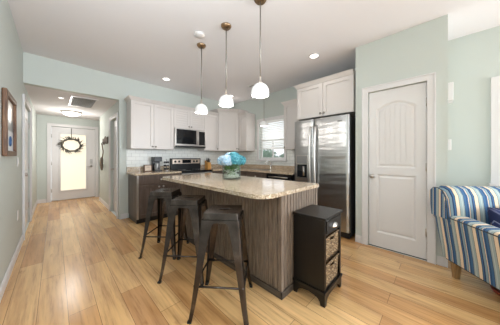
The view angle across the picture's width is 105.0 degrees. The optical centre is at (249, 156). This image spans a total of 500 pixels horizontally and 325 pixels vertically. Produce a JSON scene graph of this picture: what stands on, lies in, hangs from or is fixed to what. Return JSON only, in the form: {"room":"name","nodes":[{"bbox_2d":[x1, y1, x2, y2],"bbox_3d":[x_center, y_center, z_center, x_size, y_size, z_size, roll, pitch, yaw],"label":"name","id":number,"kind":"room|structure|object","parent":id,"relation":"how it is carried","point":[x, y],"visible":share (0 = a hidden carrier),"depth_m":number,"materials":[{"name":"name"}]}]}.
{"room":"kitchen","nodes":[
{"label":"kitchen","id":0,"kind":"room"},
{"bbox_2d":[0,0,36,284],"bbox_3d":[-0.455,-0.180,-0.106,14.500,2.800,0.120,0,0,45],"label":"wall","id":1,"kind":"structure","parent":0,"point":[11,51],"depth_m":2.16,"materials":[{"name":"grey paint"}]},
{"bbox_2d":[2,87,16,155],"bbox_3d":[-2.410,-0.315,1.928,0.620,0.610,0.033,0,0,45],"label":"framed picture","id":2,"kind":"object","parent":1,"relation":"attached to","point":[9,104],"visible":1,"depth_m":1.90,"materials":[{"name":"brown wood"}]},
{"bbox_2d":[0,234,23,301],"bbox_3d":[0.725,1.170,-1.173,11.320,0.100,0.013,0,0,45],"label":"baseboard","id":3,"kind":"structure","parent":1,"relation":"attached to","point":[3,285],"depth_m":1.97,"materials":[{"name":"white paint"}]},
{"bbox_2d":[22,94,31,239],"bbox_3d":[-3.753,0.147,3.244,1.254,2.146,0.025,0,0,45],"label":"trim","id":4,"kind":"structure","parent":1,"relation":"attached to","point":[24,98],"depth_m":2.81,"materials":[{"name":"white paint"}]},
{"bbox_2d":[25,108,28,226],"bbox_3d":[-3.769,0.181,3.233,1.097,2.053,0.099,0,0,45],"label":"door","id":5,"kind":"structure","parent":1,"relation":"in","point":[26,111],"depth_m":3.45,"materials":[{"name":"white paint"}]},
{"bbox_2d":[32,201,37,216],"bbox_3d":[-4.897,1.170,4.362,1.900,0.100,0.013,0,0,45],"label":"baseboard","id":6,"kind":"structure","parent":1,"relation":"attached to","point":[36,203],"depth_m":4.31,"materials":[{"name":"white paint"}]},
{"bbox_2d":[37,114,99,202],"bbox_3d":[-4.880,-0.180,5.819,0.120,2.800,2.355,0,0,45],"label":"wall","id":7,"kind":"structure","parent":0,"point":[42,120],"depth_m":5.12,"materials":[{"name":"grey paint"}]},
{"bbox_2d":[37,199,45,203],"bbox_3d":[-5.513,1.170,5.080,0.013,0.100,0.175,0,0,45],"label":"baseboard","id":8,"kind":"structure","parent":7,"relation":"attached to","point":[40,200],"depth_m":5.08,"materials":[{"name":"white paint"}]},
{"bbox_2d":[51,126,94,201],"bbox_3d":[-5.088,0.194,5.559,0.109,2.057,0.937,0,0,45],"label":"door","id":9,"kind":"structure","parent":7,"relation":"in","point":[72,175],"depth_m":5.55,"materials":[{"name":"white paint"}]},
{"bbox_2d":[57,128,84,153],"bbox_3d":[-5.097,-0.443,5.476,0.068,0.755,0.629,0,0,45],"label":"twig wreath","id":10,"kind":"object","parent":9,"relation":"hanging from","point":[69,138],"visible":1,"depth_m":5.47,"materials":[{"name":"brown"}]},
{"bbox_2d":[47,123,98,202],"bbox_3d":[-5.058,0.152,5.534,0.025,2.136,1.094,0,0,45],"label":"trim","id":11,"kind":"structure","parent":7,"relation":"attached to","point":[49,125],"depth_m":5.35,"materials":[{"name":"white paint"}]},
{"bbox_2d":[25,85,116,120],"bbox_3d":[-3.836,-1.170,4.791,3.050,0.100,2.355,0,0,45],"label":"ceiling","id":12,"kind":"structure","parent":0,"point":[45,101],"depth_m":4.10,"materials":[{"name":"white paint"}]},
{"bbox_2d":[61,110,81,115],"bbox_3d":[-4.428,-1.069,4.767,0.380,0.101,0.380,0,0,45],"label":"flush light","id":13,"kind":"object","parent":12,"relation":"attached to","point":[66,112],"visible":1,"depth_m":4.67,"materials":[{"name":"white glass"}]},
{"bbox_2d":[68,95,98,108],"bbox_3d":[-3.432,-1.113,3.940,0.900,0.011,0.400,0,0,45],"label":"ceiling vent","id":14,"kind":"object","parent":12,"relation":"in","point":[77,101],"visible":1,"depth_m":3.90,"materials":[{"name":"grey metal"}]},
{"bbox_2d":[100,101,117,215],"bbox_3d":[-3.391,0.050,4.644,2.210,2.340,0.100,0,0,45],"label":"wall","id":15,"kind":"structure","parent":0,"point":[104,119],"depth_m":4.68,"materials":[{"name":"grey paint"}]},
{"bbox_2d":[99,197,108,209],"bbox_3d":[-3.713,1.170,4.880,1.420,0.100,0.013,0,0,45],"label":"baseboard","id":16,"kind":"structure","parent":15,"relation":"attached to","point":[103,202],"depth_m":4.80,"materials":[{"name":"white paint"}]},
{"bbox_2d":[101,136,107,144],"bbox_3d":[-3.579,-0.410,4.717,0.680,0.199,0.058,0,0,45],"label":"wall hook rack","id":17,"kind":"object","parent":15,"relation":"attached to","point":[105,140],"visible":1,"depth_m":4.67,"materials":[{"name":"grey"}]},
{"bbox_2d":[100,144,103,169],"bbox_3d":[-3.719,0.004,4.818,0.150,0.673,0.074,0,0,45],"label":"leash","id":18,"kind":"object","parent":17,"relation":"hanging from","point":[101,158],"visible":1,"depth_m":4.78,"materials":[{"name":"brown"}]},
{"bbox_2d":[109,112,117,218],"bbox_3d":[-2.909,0.169,4.080,0.813,2.102,0.025,0,0,45],"label":"trim","id":19,"kind":"structure","parent":15,"relation":"attached to","point":[115,115],"depth_m":3.84,"materials":[{"name":"white paint"}]},
{"bbox_2d":[111,120,115,211],"bbox_3d":[-2.874,0.202,4.115,0.660,2.013,0.099,0,0,45],"label":"door","id":20,"kind":"structure","parent":15,"relation":"in","point":[114,122],"depth_m":4.28,"materials":[{"name":"white paint"}]},
{"bbox_2d":[23,52,231,218],"bbox_3d":[-2.016,-0.180,4.381,0.120,2.800,4.085,0,0,45],"label":"wall","id":21,"kind":"structure","parent":0,"point":[38,71],"depth_m":3.68,"materials":[{"name":"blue paint"}]},
{"bbox_2d":[120,213,127,218],"bbox_3d":[-2.492,1.170,3.801,0.013,0.100,0.120,0,0,45],"label":"baseboard","id":22,"kind":"structure","parent":21,"relation":"attached to","point":[125,215],"depth_m":3.80,"materials":[{"name":"white paint"}]},
{"bbox_2d":[124,95,174,149],"bbox_3d":[-2.060,-0.650,3.970,0.367,0.980,0.868,0,0,45],"label":"upper cabinet","id":23,"kind":"object","parent":21,"relation":"attached to","point":[150,123],"visible":1,"depth_m":3.85,"materials":[{"name":"white paint"}]},
{"bbox_2d":[126,147,226,171],"bbox_3d":[-1.500,0.050,4.810,0.011,0.500,2.749,0,0,45],"label":"backsplash","id":24,"kind":"structure","parent":21,"relation":"attached to","point":[134,157],"depth_m":4.37,"materials":[{"name":"white tile"}]},
{"bbox_2d":[174,104,203,130],"bbox_3d":[-1.487,-0.892,4.552,0.367,0.495,0.760,0,0,45],"label":"upper cabinet","id":25,"kind":"object","parent":21,"relation":"attached to","point":[185,117],"visible":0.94,"depth_m":4.41,"materials":[{"name":"white paint"}]},
{"bbox_2d":[174,128,205,147],"bbox_3d":[-1.466,-0.426,4.531,0.426,0.428,0.756,0,0,45],"label":"microwave","id":26,"kind":"object","parent":25,"relation":"attached to","point":[183,138],"visible":0.92,"depth_m":4.38,"materials":[{"name":"silver metal"}]},
{"bbox_2d":[198,111,218,150],"bbox_3d":[-1.073,-0.650,4.973,0.367,0.980,0.418,0,0,45],"label":"upper cabinet","id":27,"kind":"object","parent":21,"relation":"attached to","point":[211,118],"visible":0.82,"depth_m":4.89,"materials":[{"name":"white paint"}]},
{"bbox_2d":[210,108,247,151],"bbox_3d":[-0.571,-0.708,5.245,0.700,1.095,0.800,0,0,45],"label":"upper cabinet","id":28,"kind":"object","parent":21,"relation":"attached to","point":[227,118],"visible":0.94,"depth_m":5.06,"materials":[{"name":"white paint"}]},
{"bbox_2d":[0,196,499,324],"bbox_3d":[1.023,1.260,1.480,14.620,0.080,4.455,0,0,45],"label":"floor","id":29,"kind":"structure","parent":0,"point":[77,263],"depth_m":1.81,"materials":[{"name":"brown wood"}]},
{"bbox_2d":[128,173,180,223],"bbox_3d":[-1.929,0.777,3.911,0.638,0.885,0.823,0,0,45],"label":"base cabinet","id":30,"kind":"object","parent":29,"relation":"on","point":[139,187],"visible":0.7,"depth_m":3.59,"materials":[{"name":"brown wood"}]},
{"bbox_2d":[126,170,181,175],"bbox_3d":[-1.944,0.316,3.907,0.622,0.036,0.860,0,0,45],"label":"countertop","id":31,"kind":"structure","parent":30,"relation":"on","point":[138,173],"depth_m":3.69,"materials":[{"name":"stone"}]},
{"bbox_2d":[143,165,151,171],"bbox_3d":[-2.122,0.229,3.987,0.042,0.138,0.155,0,0,45],"label":"wooden sign","id":32,"kind":"object","parent":31,"relation":"on","point":[145,167],"visible":0.94,"depth_m":3.97,"materials":[{"name":"beige wood"}]},
{"bbox_2d":[127,166,169,171],"bbox_3d":[-2.155,0.249,4.122,0.019,0.098,0.850,0,0,45],"label":"granite upstand","id":33,"kind":"object","parent":31,"relation":"on","point":[129,169],"visible":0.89,"depth_m":3.95,"materials":[{"name":"beige stone"}]},
{"bbox_2d":[151,157,161,170],"bbox_3d":[-1.980,0.146,4.089,0.240,0.302,0.160,0,0,45],"label":"coffee maker","id":34,"kind":"object","parent":31,"relation":"on","point":[155,161],"visible":0.93,"depth_m":4.04,"materials":[{"name":"black plastic"}]},
{"bbox_2d":[164,159,168,170],"bbox_3d":[-1.829,0.170,4.201,0.112,0.255,0.116,0,0,45],"label":"pod carousel","id":35,"kind":"object","parent":31,"relation":"on","point":[166,161],"visible":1,"depth_m":4.18,"materials":[{"name":"silver metal"}]},
{"bbox_2d":[138,188,188,259],"bbox_3d":[-1.101,0.828,2.516,0.452,0.785,0.452,0,0,3],"label":"bar stool","id":36,"kind":"object","parent":29,"relation":"on","point":[163,195],"visible":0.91,"depth_m":2.37,"materials":[{"name":"grey metal"}]},
{"bbox_2d":[157,195,214,285],"bbox_3d":[-0.652,0.828,2.060,0.452,0.785,0.452,0,0,4],"label":"bar stool","id":37,"kind":"object","parent":29,"relation":"on","point":[195,204],"visible":0.88,"depth_m":1.91,"materials":[{"name":"grey metal"}]},
{"bbox_2d":[170,158,211,174],"bbox_3d":[-1.349,0.625,4.465,0.672,1.190,0.764,0,0,45],"label":"stove","id":38,"kind":"object","parent":29,"relation":"on","point":[186,165],"visible":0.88,"depth_m":4.53,"materials":[{"name":"black metal"}]},
{"bbox_2d":[174,169,211,171],"bbox_3d":[-1.357,0.307,4.473,0.570,0.025,0.764,0,0,45],"label":"cooktop","id":39,"kind":"object","parent":38,"relation":"in","point":[183,170],"depth_m":4.41,"materials":[{"name":"black glass"}]},
{"bbox_2d":[187,205,252,324],"bbox_3d":[-0.218,0.828,1.611,0.452,0.785,0.452,0,0,4],"label":"bar stool","id":40,"kind":"object","parent":29,"relation":"on","point":[232,216],"visible":1,"depth_m":1.46,"materials":[{"name":"grey metal"}]},
{"bbox_2d":[212,170,227,173],"bbox_3d":[-0.702,0.777,5.157,0.638,0.885,1.105,0,0,45],"label":"base cabinet","id":41,"kind":"object","parent":29,"relation":"on","point":[222,171],"visible":0.02,"depth_m":4.72,"materials":[{"name":"brown wood"}]},
{"bbox_2d":[200,167,294,174],"bbox_3d":[-0.037,0.316,4.500,2.507,0.036,1.112,0,0,45],"label":"countertop","id":42,"kind":"structure","parent":41,"relation":"on","point":[275,171],"depth_m":4.24,"materials":[{"name":"stone"}]},
{"bbox_2d":[205,158,210,168],"bbox_3d":[-1.092,0.156,4.991,0.159,0.282,0.100,0,0,45],"label":"knife block","id":43,"kind":"object","parent":42,"relation":"on","point":[207,161],"visible":1,"depth_m":4.95,"materials":[{"name":"brown wood"}]},
{"bbox_2d":[200,164,294,169],"bbox_3d":[-0.038,0.249,4.505,2.497,0.098,1.107,0,0,45],"label":"granite upstand","id":44,"kind":"object","parent":42,"relation":"on","point":[279,167],"visible":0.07,"depth_m":4.93,"materials":[{"name":"beige stone"}]},
{"bbox_2d":[181,184,316,299],"bbox_3d":[-0.144,0.778,2.549,1.878,0.884,0.727,0,0,45],"label":"kitchen island","id":45,"kind":"object","parent":29,"relation":"on","point":[269,223],"visible":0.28,"depth_m":1.80,"materials":[{"name":"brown wood"}]},
{"bbox_2d":[162,173,318,198],"bbox_3d":[-0.322,0.318,2.563,2.145,0.035,0.980,0,0,45],"label":"island countertop","id":46,"kind":"structure","parent":45,"relation":"on","point":[244,186],"depth_m":2.10,"materials":[{"name":"stone"}]},
{"bbox_2d":[224,163,241,177],"bbox_3d":[-0.251,0.179,2.640,0.286,0.237,0.286,0,0,45],"label":"glass vase","id":47,"kind":"object","parent":46,"relation":"on","point":[237,167],"visible":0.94,"depth_m":2.58,"materials":[{"name":"grey"}]},
{"bbox_2d":[217,155,235,174],"bbox_3d":[-0.339,0.114,2.634,0.209,0.275,0.210,0,0,45],"label":"hydrangea","id":48,"kind":"object","parent":47,"relation":"in","point":[219,158],"visible":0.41,"depth_m":2.59,"materials":[{"name":"blue plant"}]},
{"bbox_2d":[220,155,233,174],"bbox_3d":[-0.287,0.110,2.559,0.217,0.283,0.172,0,0,-26],"label":"hydrangea","id":49,"kind":"object","parent":47,"relation":"in","point":[226,160],"visible":0.8,"depth_m":2.50,"materials":[{"name":"blue plant"}]},
{"bbox_2d":[231,154,241,170],"bbox_3d":[-0.192,0.103,2.578,0.183,0.296,0.203,0,0,-3],"label":"hydrangea","id":50,"kind":"object","parent":47,"relation":"in","point":[235,158],"visible":0.91,"depth_m":2.51,"materials":[{"name":"teal plant"}]},
{"bbox_2d":[227,155,245,174],"bbox_3d":[-0.177,0.111,2.674,0.249,0.281,0.172,0,0,12],"label":"hydrangea","id":51,"kind":"object","parent":47,"relation":"in","point":[243,157],"visible":0.37,"depth_m":2.62,"materials":[{"name":"teal plant"}]},
{"bbox_2d":[234,171,266,177],"bbox_3d":[0.121,0.777,4.677,1.190,0.885,0.638,0,0,45],"label":"base cabinet","id":52,"kind":"object","parent":29,"relation":"on","point":[241,173],"visible":0.15,"depth_m":4.34,"materials":[{"name":"brown wood"}]},
{"bbox_2d":[267,173,294,180],"bbox_3d":[0.763,0.780,4.028,0.625,0.880,0.649,0,0,45],"label":"dishwasher","id":53,"kind":"object","parent":29,"relation":"on","point":[269,175],"visible":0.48,"depth_m":3.78,"materials":[{"name":"black plastic"}]},
{"bbox_2d":[293,204,342,307],"bbox_3d":[0.640,0.859,1.774,0.327,0.722,0.388,0,0,45],"label":"storage cabinet","id":54,"kind":"object","parent":29,"relation":"on","point":[313,223],"visible":0.98,"depth_m":1.66,"materials":[{"name":"black wood"}]},
{"bbox_2d":[326,253,338,286],"bbox_3d":[0.633,0.990,1.780,0.270,0.184,0.298,0,0,45],"label":"wicker basket","id":55,"kind":"object","parent":54,"relation":"on","point":[332,263],"visible":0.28,"depth_m":1.70,"materials":[{"name":"beige wicker"}]},
{"bbox_2d":[326,229,338,259],"bbox_3d":[0.633,0.768,1.780,0.270,0.179,0.298,0,0,45],"label":"wicker basket","id":56,"kind":"object","parent":54,"relation":"in","point":[332,238],"visible":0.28,"depth_m":1.70,"materials":[{"name":"beige wicker"}]},
{"bbox_2d":[295,114,355,238],"bbox_3d":[1.344,0.285,3.350,0.925,1.846,0.799,0,0,45],"label":"refrigerator","id":57,"kind":"object","parent":29,"relation":"on","point":[325,148],"visible":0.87,"depth_m":3.00,"materials":[{"name":"grey metal"}]},
{"bbox_2d":[429,185,499,290],"bbox_3d":[2.429,0.759,1.553,1.095,0.922,0.954,0,0,7],"label":"armchair","id":58,"kind":"object","parent":29,"relation":"on","point":[469,240],"visible":0.98,"depth_m":1.83,"materials":[{"name":"fabric"}]},
{"bbox_2d":[487,207,499,227],"bbox_3d":[2.299,0.603,1.714,0.321,0.307,0.157,0,0,-13],"label":"throw pillow","id":59,"kind":"object","parent":58,"relation":"on","point":[493,213],"visible":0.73,"depth_m":1.70,"materials":[{"name":"blue fabric"}]},
{"bbox_2d":[490,285,499,295],"bbox_3d":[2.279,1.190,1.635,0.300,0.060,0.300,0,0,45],"label":"rug","id":60,"kind":"object","parent":29,"relation":"on","point":[495,290],"visible":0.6,"depth_m":1.70,"materials":[{"name":"red fabric"}]},
{"bbox_2d":[8,0,499,103],"bbox_3d":[2.107,-1.630,0.322,11.450,0.100,4.325,0,0,45],"label":"ceiling","id":61,"kind":"structure","parent":0,"point":[147,41],"depth_m":2.46,"materials":[{"name":"white paint"}]},
{"bbox_2d":[194,31,204,38],"bbox_3d":[-0.648,-1.562,2.463,0.130,0.033,0.130,0,0,45],"label":"smoke detector","id":62,"kind":"object","parent":61,"relation":"attached to","point":[199,34],"visible":1,"depth_m":2.44,"materials":[{"name":"white paint"}]},
{"bbox_2d":[195,43,207,113],"bbox_3d":[-0.686,-1.102,2.710,0.176,0.954,0.179,0,0,45],"label":"pendant lamp","id":63,"kind":"object","parent":61,"relation":"hanging from","point":[200,108],"visible":1,"depth_m":2.69,"materials":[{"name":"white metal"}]},
{"bbox_2d":[219,22,233,106],"bbox_3d":[-0.287,-1.100,2.310,0.176,0.958,0.179,0,0,45],"label":"pendant lamp","id":64,"kind":"object","parent":61,"relation":"hanging from","point":[225,100],"visible":1,"depth_m":2.29,"materials":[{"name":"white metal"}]},
{"bbox_2d":[251,0,268,97],"bbox_3d":[0.102,-1.096,1.917,0.176,0.966,0.179,0,0,45],"label":"pendant lamp","id":65,"kind":"object","parent":61,"relation":"hanging from","point":[259,90],"visible":1,"depth_m":1.91,"materials":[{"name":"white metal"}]},
{"bbox_2d":[260,118,267,126],"bbox_3d":[0.326,-1.150,4.465,0.176,0.858,0.179,0,0,45],"label":"pendant lamp","id":66,"kind":"object","parent":61,"relation":"hanging from","point":[263,123],"visible":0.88,"depth_m":4.41,"materials":[{"name":"white glass"}]},
{"bbox_2d":[309,53,319,58],"bbox_3d":[1.002,-1.577,2.999,0.160,0.005,0.160,0,0,45],"label":"recessed light","id":67,"kind":"object","parent":61,"relation":"in","point":[314,55],"visible":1,"depth_m":3.00,"materials":[{"name":"white paint"}]},
{"bbox_2d":[232,26,499,185],"bbox_3d":[3.582,-0.180,1.820,11.450,2.800,0.120,0,0,45],"label":"wall","id":68,"kind":"structure","parent":0,"point":[473,59],"depth_m":2.48,"materials":[{"name":"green paint"}]},
{"bbox_2d":[237,112,254,150],"bbox_3d":[-0.104,-0.650,5.090,0.310,0.980,0.367,0,0,45],"label":"upper cabinet","id":69,"kind":"object","parent":68,"relation":"attached to","point":[246,121],"visible":1,"depth_m":5.01,"materials":[{"name":"white paint"}]},
{"bbox_2d":[236,149,294,165],"bbox_3d":[0.369,0.050,4.891,2.537,0.500,0.011,0,0,45],"label":"backsplash","id":70,"kind":"structure","parent":68,"relation":"attached to","point":[251,156],"depth_m":4.91,"materials":[{"name":"white tile"}]},
{"bbox_2d":[255,115,286,160],"bbox_3d":[0.536,-0.440,4.763,0.960,1.080,0.160,0,0,45],"label":"window","id":71,"kind":"structure","parent":68,"relation":"in","point":[278,118],"depth_m":4.77,"materials":[{"name":"white paint"}]},
{"bbox_2d":[281,99,298,149],"bbox_3d":[0.958,-0.660,4.044,0.510,1.000,0.367,0,0,45],"label":"upper cabinet","id":72,"kind":"object","parent":68,"relation":"attached to","point":[290,107],"visible":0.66,"depth_m":3.99,"materials":[{"name":"white paint"}]},
{"bbox_2d":[293,69,355,120],"bbox_3d":[1.385,-0.990,3.413,1.005,0.620,0.667,0,0,45],"label":"upper cabinet","id":73,"kind":"object","parent":68,"relation":"attached to","point":[335,94],"visible":0.95,"depth_m":3.14,"materials":[{"name":"white paint"}]},
{"bbox_2d":[488,76,499,185],"bbox_3d":[3.383,-0.310,1.960,1.210,1.320,0.160,0,0,45],"label":"window","id":74,"kind":"structure","parent":68,"relation":"in","point":[495,81],"depth_m":2.32,"materials":[{"name":"white paint"}]},
{"bbox_2d":[356,14,447,263],"bbox_3d":[1.893,-0.180,2.486,0.930,2.800,0.100,0,0,45],"label":"wall","id":75,"kind":"structure","parent":0,"point":[421,49],"depth_m":2.36,"materials":[{"name":"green paint"}]},
{"bbox_2d":[355,235,361,242],"bbox_3d":[1.550,1.170,2.743,0.080,0.100,0.013,0,0,45],"label":"baseboard","id":76,"kind":"structure","parent":75,"relation":"attached to","point":[358,238],"depth_m":2.74,"materials":[{"name":"white paint"}]},
{"bbox_2d":[369,82,426,259],"bbox_3d":[1.863,0.162,2.454,0.604,2.093,0.099,0,0,45],"label":"door","id":77,"kind":"structure","parent":75,"relation":"in","point":[397,116],"depth_m":2.44,"materials":[{"name":"white paint"}]},
{"bbox_2d":[369,244,426,260],"bbox_3d":[1.893,1.219,2.492,0.600,0.006,0.072,0,0,45],"label":"trim","id":78,"kind":"structure","parent":75,"relation":"attached to","point":[369,244],"depth_m":2.44,"materials":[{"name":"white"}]},
{"bbox_2d":[362,72,435,264],"bbox_3d":[1.845,0.127,2.445,0.753,2.186,0.025,0,0,45],"label":"trim","id":79,"kind":"structure","parent":75,"relation":"attached to","point":[430,78],"depth_m":2.23,"materials":[{"name":"white paint"}]},
{"bbox_2d":[437,256,447,267],"bbox_3d":[2.152,1.170,2.150,0.090,0.100,0.013,0,0,45],"label":"baseboard","id":80,"kind":"structure","parent":75,"relation":"attached to","point":[442,261],"depth_m":2.14,"materials":[{"name":"white paint"}]},
{"bbox_3d":[2.445,-0.180,2.434,0.070,2.800,0.600,0,0,45],"label":"wall","id":81,"kind":"structure","parent":0,"visible":0},
{"bbox_2d":[448,139,450,149],"bbox_3d":[2.313,-0.140,2.227,0.029,0.120,0.120,0,0,45],"label":"light switch","id":82,"kind":"object","parent":81,"relation":"attached to","point":[449,140],"visible":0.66,"depth_m":2.19,"materials":[{"name":"white paint"}]},
{"bbox_2d":[448,82,452,102],"bbox_3d":[2.318,-0.740,2.222,0.044,0.200,0.180,0,0,45],"label":"door chime","id":83,"kind":"object","parent":81,"relation":"attached to","point":[450,85],"visible":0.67,"depth_m":2.16,"materials":[{"name":"white paint"}]},
{"label":"outside","id":84,"kind":"structure","parent":0,"visible":0},
{"bbox_3d":[6.303,1.420,7.827,26.000,0.200,12.000,0,0,45],"label":"ground","id":85,"kind":"structure","parent":84,"visible":0},
{"bbox_2d":[263,148,277,156],"bbox_3d":[0.646,0.467,8.201,1.414,1.706,1.395,0,0,28],"label":"shrub","id":86,"kind":"object","parent":85,"relation":"on","point":[268,153],"visible":0.17,"depth_m":7.88,"materials":[{"name":"green plant"}]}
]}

